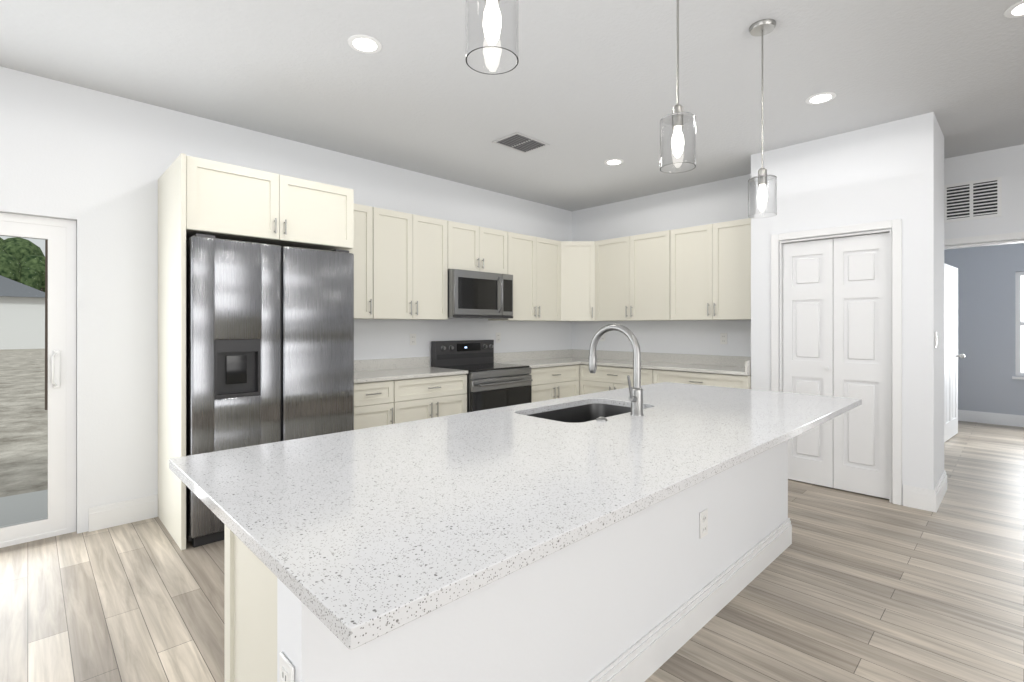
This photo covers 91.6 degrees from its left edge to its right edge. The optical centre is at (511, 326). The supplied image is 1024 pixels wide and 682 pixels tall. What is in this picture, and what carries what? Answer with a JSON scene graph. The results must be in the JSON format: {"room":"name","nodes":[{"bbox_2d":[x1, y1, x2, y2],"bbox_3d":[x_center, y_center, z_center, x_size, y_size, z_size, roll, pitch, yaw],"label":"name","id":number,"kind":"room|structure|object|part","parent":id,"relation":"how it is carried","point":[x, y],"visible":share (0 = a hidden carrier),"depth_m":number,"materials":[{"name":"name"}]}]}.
{"room":"kitchen","nodes":[
{"label":"kitchen","id":0,"kind":"room"},
{"bbox_2d":[0,66,571,533],"bbox_3d":[-2.510,-0.105,3.543,10.900,2.850,0.180,0,0,-44],"label":"wall","id":1,"kind":"structure","parent":0,"point":[94,164],"depth_m":3.36,"materials":[{"name":"white paint"}]},
{"bbox_2d":[0,212,75,547],"bbox_3d":[-3.478,0.321,2.576,1.841,1.998,0.158,0,0,-44],"label":"door frame","id":2,"kind":"structure","parent":1,"relation":"in","point":[37,378],"depth_m":3.09,"materials":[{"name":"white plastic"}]},
{"bbox_2d":[88,494,157,531],"bbox_3d":[-4.336,1.244,1.630,5.236,0.152,0.016,0,0,-44],"label":"baseboard","id":3,"kind":"structure","parent":1,"relation":"attached to","point":[119,513],"depth_m":3.31,"materials":[{"name":"white paint"}]},
{"bbox_2d":[186,155,353,250],"bbox_3d":[-1.798,-0.800,3.582,1.063,0.440,0.751,0,0,-44],"label":"upper cabinet","id":4,"kind":"object","parent":1,"relation":"attached to","point":[231,202],"visible":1,"depth_m":3.29,"materials":[{"name":"beige paint"}]},
{"bbox_2d":[348,203,372,318],"bbox_3d":[-1.418,-0.542,4.223,0.361,0.955,0.361,0,0,-44],"label":"upper cabinet","id":5,"kind":"object","parent":1,"relation":"attached to","point":[362,250],"visible":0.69,"depth_m":4.20,"materials":[{"name":"beige paint"}]},
{"bbox_2d":[372,207,447,319],"bbox_3d":[-1.004,-0.542,4.627,0.784,0.955,0.361,0,0,-44],"label":"upper cabinet","id":6,"kind":"object","parent":1,"relation":"attached to","point":[410,266],"visible":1,"depth_m":4.50,"materials":[{"name":"beige paint"}]},
{"bbox_2d":[410,334,415,344],"bbox_3d":[-0.974,0.130,4.903,0.072,0.115,0.009,0,0,-44],"label":"electrical outlet","id":7,"kind":"object","parent":1,"relation":"attached to","point":[412,339],"visible":1,"depth_m":4.90,"materials":[{"name":"white plastic"}]},
{"bbox_2d":[448,221,507,273],"bbox_3d":[-0.434,-0.787,5.181,0.794,0.465,0.361,0,0,-44],"label":"upper cabinet","id":8,"kind":"object","parent":1,"relation":"attached to","point":[476,248],"visible":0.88,"depth_m":5.05,"materials":[{"name":"beige paint"}]},
{"bbox_2d":[448,269,512,318],"bbox_3d":[-0.394,-0.317,5.140,0.790,0.463,0.475,0,0,-44],"label":"microwave","id":9,"kind":"object","parent":8,"relation":"attached to","point":[479,295],"visible":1,"depth_m":4.96,"materials":[{"name":"silver metal"}]},
{"bbox_2d":[496,333,500,342],"bbox_3d":[-0.157,0.130,5.698,0.072,0.115,0.009,0,0,-44],"label":"electrical outlet","id":10,"kind":"object","parent":1,"relation":"attached to","point":[498,337],"visible":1,"depth_m":5.70,"materials":[{"name":"white plastic"}]},
{"bbox_2d":[488,232,560,320],"bbox_3d":[0.172,-0.542,5.769,0.882,0.955,0.361,0,0,-44],"label":"upper cabinet","id":11,"kind":"object","parent":1,"relation":"attached to","point":[534,266],"visible":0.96,"depth_m":5.64,"materials":[{"name":"beige paint"}]},
{"bbox_2d":[561,241,594,320],"bbox_3d":[0.794,-0.542,6.198,0.613,0.955,0.615,0,0,-44],"label":"upper cabinet","id":12,"kind":"object","parent":1,"relation":"attached to","point":[577,280],"visible":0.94,"depth_m":5.97,"materials":[{"name":"beige paint"}]},
{"bbox_2d":[0,421,1023,681],"bbox_3d":[1.943,1.370,1.889,14.980,0.100,8.760,0,0,-44],"label":"floor","id":13,"kind":"structure","parent":0,"point":[850,587],"depth_m":2.41,"materials":[{"name":"brown wood"}]},
{"bbox_2d":[158,153,185,549],"bbox_3d":[-2.196,0.150,3.205,0.024,2.340,0.737,0,0,-44],"label":"panel","id":14,"kind":"object","parent":13,"relation":"on","point":[172,332],"visible":1,"depth_m":3.11,"materials":[{"name":"beige paint"}]},
{"bbox_2d":[186,234,353,547],"bbox_3d":[-1.782,0.384,3.557,1.025,1.873,0.755,0,0,-44],"label":"fridge","id":15,"kind":"object","parent":13,"relation":"on","point":[269,343],"visible":0.75,"depth_m":3.21,"materials":[{"name":"grey metal"}]},
{"bbox_2d":[354,380,393,429],"bbox_3d":[-1.306,0.881,4.130,0.391,0.878,0.651,0,0,-44],"label":"base cabinet","id":16,"kind":"object","parent":13,"relation":"on","point":[373,404],"visible":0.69,"depth_m":3.94,"materials":[{"name":"beige paint"}]},
{"bbox_2d":[393,374,466,423],"bbox_3d":[-0.890,0.881,4.535,0.759,0.878,0.651,0,0,-44],"label":"base cabinet","id":17,"kind":"object","parent":13,"relation":"on","point":[425,398],"visible":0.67,"depth_m":4.30,"materials":[{"name":"beige paint"}]},
{"bbox_2d":[354,357,467,382],"bbox_3d":[-1.038,0.371,4.402,1.160,0.130,0.638,0,0,-44],"label":"countertop","id":18,"kind":"structure","parent":17,"relation":"on","point":[373,370],"depth_m":4.52,"materials":[{"name":"stone"}]},
{"bbox_2d":[431,340,532,411],"bbox_3d":[-0.286,0.725,5.042,0.788,1.150,0.711,0,0,-44],"label":"range","id":19,"kind":"object","parent":13,"relation":"on","point":[491,384],"visible":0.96,"depth_m":4.97,"materials":[{"name":"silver metal"}]},
{"bbox_2d":[224,444,791,681],"bbox_3d":[0.354,0.879,2.290,2.954,0.882,0.824,0,0,-44],"label":"kitchen island","id":20,"kind":"object","parent":13,"relation":"on","point":[637,532],"depth_m":1.60,"materials":[{"name":"white paint"}]},
{"bbox_3d":[-0.469,0.750,1.034,0.009,0.115,0.072,0,0,-44],"label":"outlet island post","id":21,"kind":"part","parent":20,"relation":"part of","materials":[{"name":"white plastic"}]},
{"bbox_2d":[169,382,860,655],"bbox_3d":[0.451,0.421,2.154,3.030,0.030,1.200,0,0,-44],"label":"island countertop","id":22,"kind":"structure","parent":20,"relation":"on","point":[375,532],"depth_m":1.28,"materials":[{"name":"white stone"}]},
{"bbox_2d":[521,400,624,423],"bbox_3d":[0.370,0.535,2.452,0.750,0.221,0.460,0,0,-44],"label":"sink","id":23,"kind":"object","parent":22,"relation":"in","point":[588,409],"depth_m":2.72,"materials":[{"name":"grey metal"}]},
{"bbox_2d":[589,324,648,415],"bbox_3d":[0.468,0.196,2.344,0.121,0.420,0.299,0,0,-44],"label":"faucet","id":24,"kind":"object","parent":22,"relation":"on","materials":[{"name":"silver metal"}]},
{"bbox_2d":[530,364,578,401],"bbox_3d":[0.267,0.881,5.660,0.841,0.878,0.651,0,0,-44],"label":"base cabinet","id":25,"kind":"object","parent":13,"relation":"on","point":[553,382],"visible":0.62,"depth_m":5.44,"materials":[{"name":"beige paint"}]},
{"bbox_2d":[494,350,580,367],"bbox_3d":[0.261,0.371,5.662,0.840,0.130,0.641,0,0,-44],"label":"countertop","id":26,"kind":"structure","parent":25,"relation":"on","point":[534,359],"depth_m":5.91,"materials":[{"name":"stone"}]},
{"bbox_2d":[579,364,653,394],"bbox_3d":[1.317,0.881,5.633,0.651,0.878,0.946,0,0,-44],"label":"base cabinet","id":27,"kind":"object","parent":13,"relation":"on","point":[604,378],"visible":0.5,"depth_m":5.50,"materials":[{"name":"beige paint"}]},
{"bbox_2d":[549,349,750,375],"bbox_3d":[1.439,0.371,5.515,0.643,0.130,2.494,0,0,-44],"label":"countertop","id":28,"kind":"structure","parent":27,"relation":"on","point":[732,365],"depth_m":5.34,"materials":[{"name":"stone"}]},
{"bbox_2d":[653,369,750,388],"bbox_3d":[1.977,0.881,4.954,0.651,0.878,0.935,0,0,-44],"label":"base cabinet","id":29,"kind":"object","parent":13,"relation":"on","point":[719,380],"visible":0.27,"depth_m":4.71,"materials":[{"name":"beige paint"}]},
{"bbox_2d":[0,0,1023,210],"bbox_3d":[1.943,-1.590,1.889,14.980,0.120,8.760,0,0,-44],"label":"ceiling","id":30,"kind":"structure","parent":0,"point":[585,89],"depth_m":3.04,"materials":[{"name":"white paint"}]},
{"bbox_2d":[348,34,381,53],"bbox_3d":[-0.797,-1.526,2.698,0.180,0.005,0.180,0,0,-44],"label":"recessed light","id":31,"kind":"object","parent":30,"relation":"in","point":[364,44],"visible":1,"depth_m":2.69,"materials":[{"name":"white paint"}]},
{"bbox_2d":[466,0,518,74],"bbox_3d":[-0.050,-1.097,1.249,0.133,0.865,0.133,0,0,-44],"label":"pendant light","id":32,"kind":"object","parent":30,"relation":"hanging from","point":[492,37],"visible":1,"depth_m":1.20,"materials":[{"name":"clear glass"}]},
{"bbox_2d":[492,132,549,153],"bbox_3d":[0.076,-1.526,4.154,0.384,0.007,0.294,0,0,-44],"label":"ceiling vent","id":33,"kind":"object","parent":30,"relation":"in","point":[519,142],"visible":1,"depth_m":4.15,"materials":[{"name":"grey metal"}]},
{"bbox_2d":[604,159,623,164],"bbox_3d":[0.949,-1.526,4.633,0.180,0.005,0.180,0,0,-44],"label":"recessed light","id":34,"kind":"object","parent":30,"relation":"in","point":[613,161],"visible":1,"depth_m":4.62,"materials":[{"name":"white paint"}]},
{"bbox_2d":[660,0,695,172],"bbox_3d":[0.638,-1.070,1.918,0.133,0.920,0.133,0,0,-44],"label":"pendant light","id":35,"kind":"object","parent":30,"relation":"hanging from","point":[677,139],"visible":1,"depth_m":1.87,"materials":[{"name":"clear glass"}]},
{"bbox_2d":[748,19,776,217],"bbox_3d":[1.276,-1.048,2.539,0.133,0.965,0.133,0,0,-44],"label":"pendant light","id":36,"kind":"object","parent":30,"relation":"hanging from","point":[762,194],"visible":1,"depth_m":2.50,"materials":[{"name":"clear glass"}]},
{"bbox_2d":[805,92,836,103],"bbox_3d":[2.069,-1.526,3.337,0.180,0.005,0.180,0,0,-44],"label":"recessed light","id":37,"kind":"object","parent":30,"relation":"in","point":[820,98],"visible":1,"depth_m":3.33,"materials":[{"name":"white paint"}]},
{"bbox_2d":[1004,0,1023,17],"bbox_3d":[2.473,-1.526,2.377,0.180,0.005,0.180,0,0,-44],"label":"recessed light","id":38,"kind":"object","parent":30,"relation":"in","point":[1016,10],"visible":1,"depth_m":2.41,"materials":[{"name":"white paint"}]},
{"bbox_2d":[572,174,750,356],"bbox_3d":[1.714,-0.105,5.782,0.120,2.850,2.500,0,0,-44],"label":"wall","id":39,"kind":"structure","parent":0,"point":[724,200],"depth_m":5.62,"materials":[{"name":"white paint"}]},
{"bbox_2d":[595,230,671,320],"bbox_3d":[1.435,-0.542,5.720,0.361,0.955,0.972,0,0,-44],"label":"upper cabinet","id":40,"kind":"object","parent":39,"relation":"attached to","point":[632,278],"visible":0.98,"depth_m":5.58,"materials":[{"name":"beige paint"}]},
{"bbox_2d":[670,218,750,319],"bbox_3d":[2.092,-0.542,5.044,0.361,0.955,0.902,0,0,-44],"label":"upper cabinet","id":41,"kind":"object","parent":39,"relation":"attached to","point":[710,271],"visible":0.9,"depth_m":4.95,"materials":[{"name":"beige paint"}]},
{"bbox_2d":[720,333,726,343],"bbox_3d":[2.204,0.130,5.184,0.009,0.115,0.072,0,0,-44],"label":"electrical outlet","id":42,"kind":"object","parent":39,"relation":"attached to","point":[723,338],"visible":1,"depth_m":5.18,"materials":[{"name":"white plastic"}]},
{"bbox_2d":[751,112,943,504],"bbox_3d":[2.817,-0.105,4.239,0.690,2.850,1.250,0,0,-44],"label":"wall","id":43,"kind":"structure","parent":0,"point":[893,170],"depth_m":3.76,"materials":[{"name":"white paint"}]},
{"bbox_2d":[771,219,901,504],"bbox_3d":[2.601,0.264,4.032,0.127,2.112,0.899,0,0,-44],"label":"door frame","id":44,"kind":"structure","parent":43,"relation":"attached to","point":[777,242],"depth_m":3.73,"materials":[{"name":"white paint"}]},
{"bbox_2d":[783,232,889,498],"bbox_3d":[2.598,0.299,4.030,0.066,2.018,0.743,0,0,-44],"label":"bifold door","id":45,"kind":"structure","parent":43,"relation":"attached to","point":[836,317],"depth_m":3.99,"materials":[{"name":"white paint"}]},
{"bbox_2d":[903,485,935,511],"bbox_3d":[2.569,1.244,3.986,0.016,0.152,1.266,0,0,-44],"label":"baseboard","id":46,"kind":"structure","parent":43,"relation":"attached to","point":[919,498],"depth_m":3.60,"materials":[{"name":"white paint"}]},
{"bbox_2d":[935,332,936,347],"bbox_3d":[3.081,0.100,3.616,0.072,0.115,0.009,0,0,-44],"label":"light switch","id":47,"kind":"object","parent":43,"relation":"attached to","point":[935,339],"visible":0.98,"depth_m":3.60,"materials":[{"name":"white plastic"}]},
{"bbox_2d":[933,470,946,511],"bbox_3d":[3.259,1.244,3.785,0.722,0.152,0.016,0,0,-44],"label":"baseboard","id":48,"kind":"structure","parent":43,"relation":"attached to","point":[941,488],"depth_m":3.75,"materials":[{"name":"white paint"}]},
{"bbox_2d":[944,243,1023,414],"bbox_3d":[7.179,-0.105,6.137,0.150,2.850,3.690,0,0,-44],"label":"wall","id":49,"kind":"structure","parent":0,"point":[986,322],"depth_m":6.76,"materials":[{"name":"grey paint"}]},
{"bbox_2d":[944,263,964,441],"bbox_3d":[5.166,0.299,5.843,0.800,2.018,0.184,0,0,-44],"label":"bedroom door","id":50,"kind":"structure","parent":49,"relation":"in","point":[951,355],"depth_m":5.82,"materials":[{"name":"white paint"}]},
{"bbox_2d":[958,410,1023,426],"bbox_3d":[7.124,1.244,6.070,0.019,0.152,3.728,0,0,-44],"label":"baseboard","id":51,"kind":"structure","parent":49,"relation":"attached to","point":[993,418],"depth_m":6.72,"materials":[{"name":"white paint"}]},
{"bbox_2d":[1012,376,1023,379],"bbox_3d":[6.994,0.678,6.194,0.034,0.033,1.090,0,0,-44],"label":"window sill","id":52,"kind":"structure","parent":49,"relation":"in","point":[1014,377],"depth_m":6.54,"materials":[{"name":"white paint"}]},
{"bbox_2d":[1016,272,1023,375],"bbox_3d":[7.055,-0.030,6.254,0.075,1.376,1.026,0,0,-44],"label":"bedroom window","id":53,"kind":"structure","parent":49,"relation":"in","point":[1019,323],"depth_m":6.58,"materials":[{"name":"white plastic"}]},
{"bbox_2d":[944,144,1023,245],"bbox_3d":[4.407,-0.105,4.160,0.120,2.850,8.580,0,0,-44],"label":"wall","id":54,"kind":"structure","parent":0,"point":[1006,164],"depth_m":4.31,"materials":[{"name":"white paint"}]},
{"bbox_2d":[944,177,1000,222],"bbox_3d":[4.070,-1.115,4.412,0.011,0.340,0.380,0,0,-44],"label":"air vent","id":55,"kind":"object","parent":54,"relation":"in","point":[975,199],"visible":0.92,"depth_m":4.40,"materials":[{"name":"grey metal"}]},
{"bbox_2d":[944,232,1023,248],"bbox_3d":[4.275,0.264,4.283,0.137,2.112,1.544,0,0,-44],"label":"door frame","id":56,"kind":"structure","parent":54,"relation":"attached to","point":[980,240],"depth_m":4.35,"materials":[{"name":"white paint"}]}
]}

